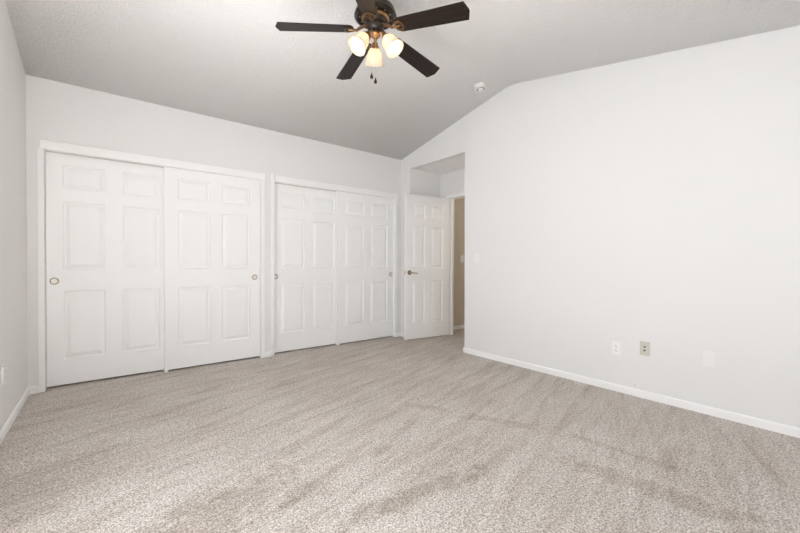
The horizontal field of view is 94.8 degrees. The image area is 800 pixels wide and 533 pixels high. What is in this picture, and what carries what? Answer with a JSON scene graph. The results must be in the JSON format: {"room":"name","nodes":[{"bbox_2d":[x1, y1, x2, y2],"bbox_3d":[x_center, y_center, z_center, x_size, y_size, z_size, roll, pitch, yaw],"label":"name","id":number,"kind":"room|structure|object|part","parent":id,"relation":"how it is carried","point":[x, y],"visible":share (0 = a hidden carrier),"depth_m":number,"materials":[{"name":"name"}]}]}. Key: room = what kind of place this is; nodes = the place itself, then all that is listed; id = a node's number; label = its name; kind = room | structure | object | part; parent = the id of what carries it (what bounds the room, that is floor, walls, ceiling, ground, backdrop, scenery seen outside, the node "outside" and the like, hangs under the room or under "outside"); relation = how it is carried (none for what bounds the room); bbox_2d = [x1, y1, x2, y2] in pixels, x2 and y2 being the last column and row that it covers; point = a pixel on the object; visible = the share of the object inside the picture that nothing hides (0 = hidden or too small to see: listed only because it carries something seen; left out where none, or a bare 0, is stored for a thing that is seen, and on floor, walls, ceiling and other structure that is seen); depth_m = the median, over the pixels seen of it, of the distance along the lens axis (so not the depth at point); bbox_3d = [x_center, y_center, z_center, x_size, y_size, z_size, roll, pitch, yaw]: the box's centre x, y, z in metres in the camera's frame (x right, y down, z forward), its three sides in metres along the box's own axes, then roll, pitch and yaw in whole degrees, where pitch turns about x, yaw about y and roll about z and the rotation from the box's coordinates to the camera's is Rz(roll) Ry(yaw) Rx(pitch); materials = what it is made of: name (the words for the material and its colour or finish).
{"room":"empty bedroom","nodes":[
{"label":"empty bedroom","id":0,"kind":"room"},
{"bbox_2d":[0,0,27,430],"bbox_3d":[-1.239,-0.429,0.640,0.120,3.026,5.957,0,1,-39],"label":"wall","id":1,"kind":"structure","parent":0,"point":[13,196],"depth_m":2.54,"materials":[{"name":"white paint"}]},
{"bbox_2d":[2,365,5,385],"bbox_3d":[-2.481,0.680,2.303,0.009,0.114,0.070,0,1,-39],"label":"wall outlet","id":2,"kind":"object","parent":1,"relation":"attached to","point":[4,366],"visible":1,"depth_m":2.29,"materials":[{"name":"white plastic"}]},
{"bbox_2d":[0,387,29,444],"bbox_3d":[-1.194,1.054,0.698,0.012,0.060,5.957,0,1,-39],"label":"baseboard","id":3,"kind":"structure","parent":1,"relation":"attached to","point":[14,414],"depth_m":2.51,"materials":[{"name":"white paint"}]},
{"bbox_2d":[26,75,400,386],"bbox_3d":[-1.556,-0.264,4.279,4.168,2.614,0.120,0,1,-39],"label":"wall","id":4,"kind":"structure","parent":0,"point":[56,111],"depth_m":3.65,"materials":[{"name":"white paint"}]},
{"bbox_2d":[45,151,163,386],"bbox_3d":[-2.670,0.019,3.430,0.915,2.024,0.038,0,1,-39],"label":"door","id":5,"kind":"structure","parent":4,"relation":"in","point":[105,218],"depth_m":3.38,"materials":[{"name":"white paint"}]},
{"bbox_2d":[37,139,264,392],"bbox_3d":[-2.309,-0.007,3.668,1.857,2.106,0.142,0,1,-39],"label":"trim","id":6,"kind":"structure","parent":4,"relation":"attached to","point":[44,144],"depth_m":3.18,"materials":[{"name":"white paint"}]},
{"bbox_3d":[-3.022,0.034,3.104,0.038,2.030,0.132,0,1,-39],"label":"casing","id":7,"kind":"part","parent":6,"relation":"part of","materials":[{"name":"white paint"}]},
{"bbox_3d":[-1.602,0.028,4.240,0.038,2.030,0.132,0,1,-39],"label":"casing","id":8,"kind":"part","parent":6,"relation":"part of","materials":[{"name":"white paint"}]},
{"bbox_2d":[164,167,259,369],"bbox_3d":[-1.975,0.017,3.930,0.924,2.024,0.038,0,1,-39],"label":"door","id":9,"kind":"structure","parent":4,"relation":"in","point":[212,221],"depth_m":3.89,"materials":[{"name":"white paint"}]},
{"bbox_2d":[29,332,400,393],"bbox_3d":[-1.521,1.013,4.242,3.928,0.060,0.012,0,1,-39],"label":"baseboard","id":10,"kind":"structure","parent":4,"relation":"attached to","point":[33,389],"depth_m":3.05,"materials":[{"name":"white paint"}]},
{"bbox_2d":[274,183,335,352],"bbox_3d":[-1.163,0.013,4.636,0.906,2.024,0.038,0,1,-39],"label":"door","id":11,"kind":"structure","parent":4,"relation":"in","point":[305,218],"depth_m":4.60,"materials":[{"name":"white paint"}]},
{"bbox_2d":[271,174,397,355],"bbox_3d":[-0.803,-0.018,4.872,1.846,2.115,0.142,0,1,-39],"label":"trim","id":12,"kind":"structure","parent":4,"relation":"attached to","point":[274,178],"depth_m":4.62,"materials":[{"name":"white paint"}]},
{"bbox_3d":[-1.512,-0.015,4.311,0.038,2.115,0.132,0,1,-39],"label":"casing","id":13,"kind":"part","parent":12,"relation":"part of","materials":[{"name":"white paint"}]},
{"bbox_3d":[-0.100,0.021,5.441,0.038,2.030,0.132,0,1,-39],"label":"casing","id":14,"kind":"part","parent":12,"relation":"part of","materials":[{"name":"white paint"}]},
{"bbox_2d":[336,191,392,343],"bbox_3d":[-0.472,0.010,5.132,0.923,2.024,0.038,0,1,-39],"label":"door","id":15,"kind":"structure","parent":4,"relation":"in","point":[364,223],"depth_m":5.09,"materials":[{"name":"white paint"}]},
{"bbox_2d":[0,328,799,532],"bbox_3d":[0.694,1.096,2.656,5.646,0.050,6.897,0,1,-39],"label":"floor","id":16,"kind":"structure","parent":0,"point":[389,434],"depth_m":2.09,"materials":[{"name":"carpet"}]},
{"bbox_2d":[5,0,799,159],"bbox_3d":[0.347,-1.582,1.892,4.168,0.933,6.197,0,1,-39],"label":"ceiling","id":17,"kind":"structure","parent":0,"point":[229,60],"depth_m":3.00,"materials":[{"name":"white paint"}]},
{"bbox_2d":[275,0,469,83],"bbox_3d":[-0.162,-1.591,2.585,1.257,0.655,1.262,0,1,-39],"label":"ceiling fan","id":18,"kind":"object","parent":17,"relation":"hanging from","point":[376,16],"visible":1,"depth_m":2.49,"materials":[{"name":"brown wood"}]},
{"bbox_3d":[-0.571,-1.607,2.475,0.514,0.072,0.132,0,1,-10],"label":"blade","id":19,"kind":"part","parent":18,"relation":"part of","materials":[{"name":"brown wood"}]},
{"bbox_3d":[-0.364,-1.610,2.906,0.132,0.072,0.514,0,1,-28],"label":"blade","id":20,"kind":"part","parent":18,"relation":"part of","materials":[{"name":"brown wood"}]},
{"bbox_3d":[-0.262,-1.523,2.482,0.140,0.122,0.140,42,-23,-29],"label":"lamp shade","id":21,"kind":"part","parent":18,"relation":"part of","materials":[{"name":"white glass"}]},
{"bbox_3d":[-0.257,-1.532,2.485,0.056,0.092,0.056,42,-23,-29],"label":"bulb","id":22,"kind":"part","parent":18,"relation":"part of","materials":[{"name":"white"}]},
{"bbox_3d":[-0.224,-1.601,2.145,0.132,0.072,0.514,0,1,8],"label":"blade","id":23,"kind":"part","parent":18,"relation":"part of","materials":[{"name":"brown wood"}]},
{"bbox_3d":[-0.184,-1.524,2.663,0.140,0.122,0.140,0,37,-7],"label":"lamp shade","id":24,"kind":"part","parent":18,"relation":"part of","materials":[{"name":"white glass"}]},
{"bbox_3d":[-0.169,-1.436,2.538,0.003,0.272,0.005,0,1,-21],"label":"pull chain","id":25,"kind":"part","parent":18,"relation":"part of","materials":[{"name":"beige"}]},
{"bbox_3d":[-0.066,-1.522,2.505,0.140,0.122,0.140,-38,-14,19],"label":"lamp shade","id":26,"kind":"part","parent":18,"relation":"part of","materials":[{"name":"white glass"}]},
{"bbox_3d":[0.110,-1.607,2.844,0.132,0.072,0.514,1,1,44],"label":"blade","id":27,"kind":"part","parent":18,"relation":"part of","materials":[{"name":"brown wood"}]},
{"bbox_3d":[0.197,-1.602,2.373,0.514,0.072,0.132,1,1,26],"label":"blade","id":28,"kind":"part","parent":18,"relation":"part of","materials":[{"name":"brown wood"}]},
{"bbox_2d":[474,82,485,91],"bbox_3d":[0.856,-1.911,3.931,0.134,0.068,0.132,0,1,-18],"label":"smoke detector","id":29,"kind":"object","parent":17,"relation":"attached to","point":[481,86],"visible":1,"depth_m":3.90,"materials":[{"name":"white plastic"}]},
{"bbox_2d":[416,169,439,196],"bbox_3d":[0.402,-0.193,5.647,0.598,2.459,0.192,0,1,-39],"label":"wall","id":30,"kind":"structure","parent":0,"point":[427,183],"depth_m":5.52,"materials":[{"name":"white paint"}]},
{"bbox_2d":[417,155,464,174],"bbox_3d":[0.766,-1.456,5.184,0.598,0.080,1.342,0,1,-39],"label":"ceiling","id":31,"kind":"structure","parent":0,"point":[457,163],"depth_m":5.21,"materials":[{"name":"white paint"}]},
{"bbox_2d":[440,168,464,197],"bbox_3d":[0.986,-0.187,5.319,0.095,2.459,1.050,0,1,-39],"label":"wall","id":32,"kind":"structure","parent":0,"point":[453,182],"depth_m":5.49,"materials":[{"name":"white paint"}]},
{"bbox_2d":[404,194,448,339],"bbox_3d":[0.412,0.005,5.313,0.783,2.042,0.101,0,1,-31],"label":"door","id":33,"kind":"structure","parent":32,"relation":"in","point":[426,256],"depth_m":5.30,"materials":[{"name":"white paint"}]},
{"bbox_2d":[446,192,464,334],"bbox_3d":[1.022,-0.015,5.273,0.121,2.116,0.899,0,1,-39],"label":"trim","id":34,"kind":"structure","parent":32,"relation":"attached to","point":[451,198],"depth_m":5.57,"materials":[{"name":"white paint"}]},
{"bbox_3d":[1.065,-0.015,5.307,0.012,2.116,0.899,0,1,-39],"label":"hall casing","id":35,"kind":"part","parent":34,"relation":"part of","materials":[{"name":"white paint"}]},
{"bbox_2d":[454,197,464,325],"bbox_3d":[0.959,-0.186,6.134,0.880,2.440,0.127,0,1,-39],"label":"wall","id":36,"kind":"structure","parent":0,"point":[459,204],"depth_m":6.07,"materials":[{"name":"beige paint"}]},
{"bbox_2d":[453,325,463,329],"bbox_3d":[1.736,1.019,5.072,0.760,0.060,2.530,0,1,-39],"label":"baseboard","id":37,"kind":"structure","parent":36,"relation":"attached to","point":[458,326],"depth_m":6.07,"materials":[{"name":"white paint"}]},
{"bbox_2d":[401,25,799,427],"bbox_3d":[1.923,-0.443,3.168,0.120,3.026,5.957,0,1,-39],"label":"wall","id":38,"kind":"structure","parent":0,"point":[655,199],"depth_m":2.97,"materials":[{"name":"white paint"}]},
{"bbox_2d":[474,253,478,262],"bbox_3d":[0.905,-0.102,4.340,0.008,0.114,0.070,0,1,-39],"label":"light switch","id":39,"kind":"object","parent":38,"relation":"attached to","point":[476,255],"visible":1,"depth_m":4.34,"materials":[{"name":"white plastic"}]},
{"bbox_2d":[612,341,620,355],"bbox_3d":[1.856,0.702,3.155,0.009,0.114,0.070,0,1,-39],"label":"wall outlet","id":40,"kind":"object","parent":38,"relation":"attached to","point":[616,346],"visible":1,"depth_m":3.15,"materials":[{"name":"white plastic"}]},
{"bbox_2d":[463,347,799,437],"bbox_3d":[2.492,1.046,2.858,0.635,0.060,4.727,0,1,-39],"label":"baseboard","id":41,"kind":"structure","parent":38,"relation":"attached to","point":[732,416],"depth_m":2.91,"materials":[{"name":"white paint"}]},
{"bbox_2d":[640,341,649,355],"bbox_3d":[1.990,0.668,2.988,0.008,0.114,0.070,0,1,-39],"label":"jack plate","id":42,"kind":"object","parent":38,"relation":"attached to","point":[644,346],"visible":1,"depth_m":2.98,"materials":[{"name":"grey plastic"}]},
{"bbox_2d":[703,351,714,367],"bbox_3d":[2.244,0.673,2.670,0.008,0.114,0.070,0,1,-39],"label":"blank plate","id":43,"kind":"object","parent":38,"relation":"attached to","point":[708,357],"visible":1,"depth_m":2.67,"materials":[{"name":"white plastic"}]}
]}

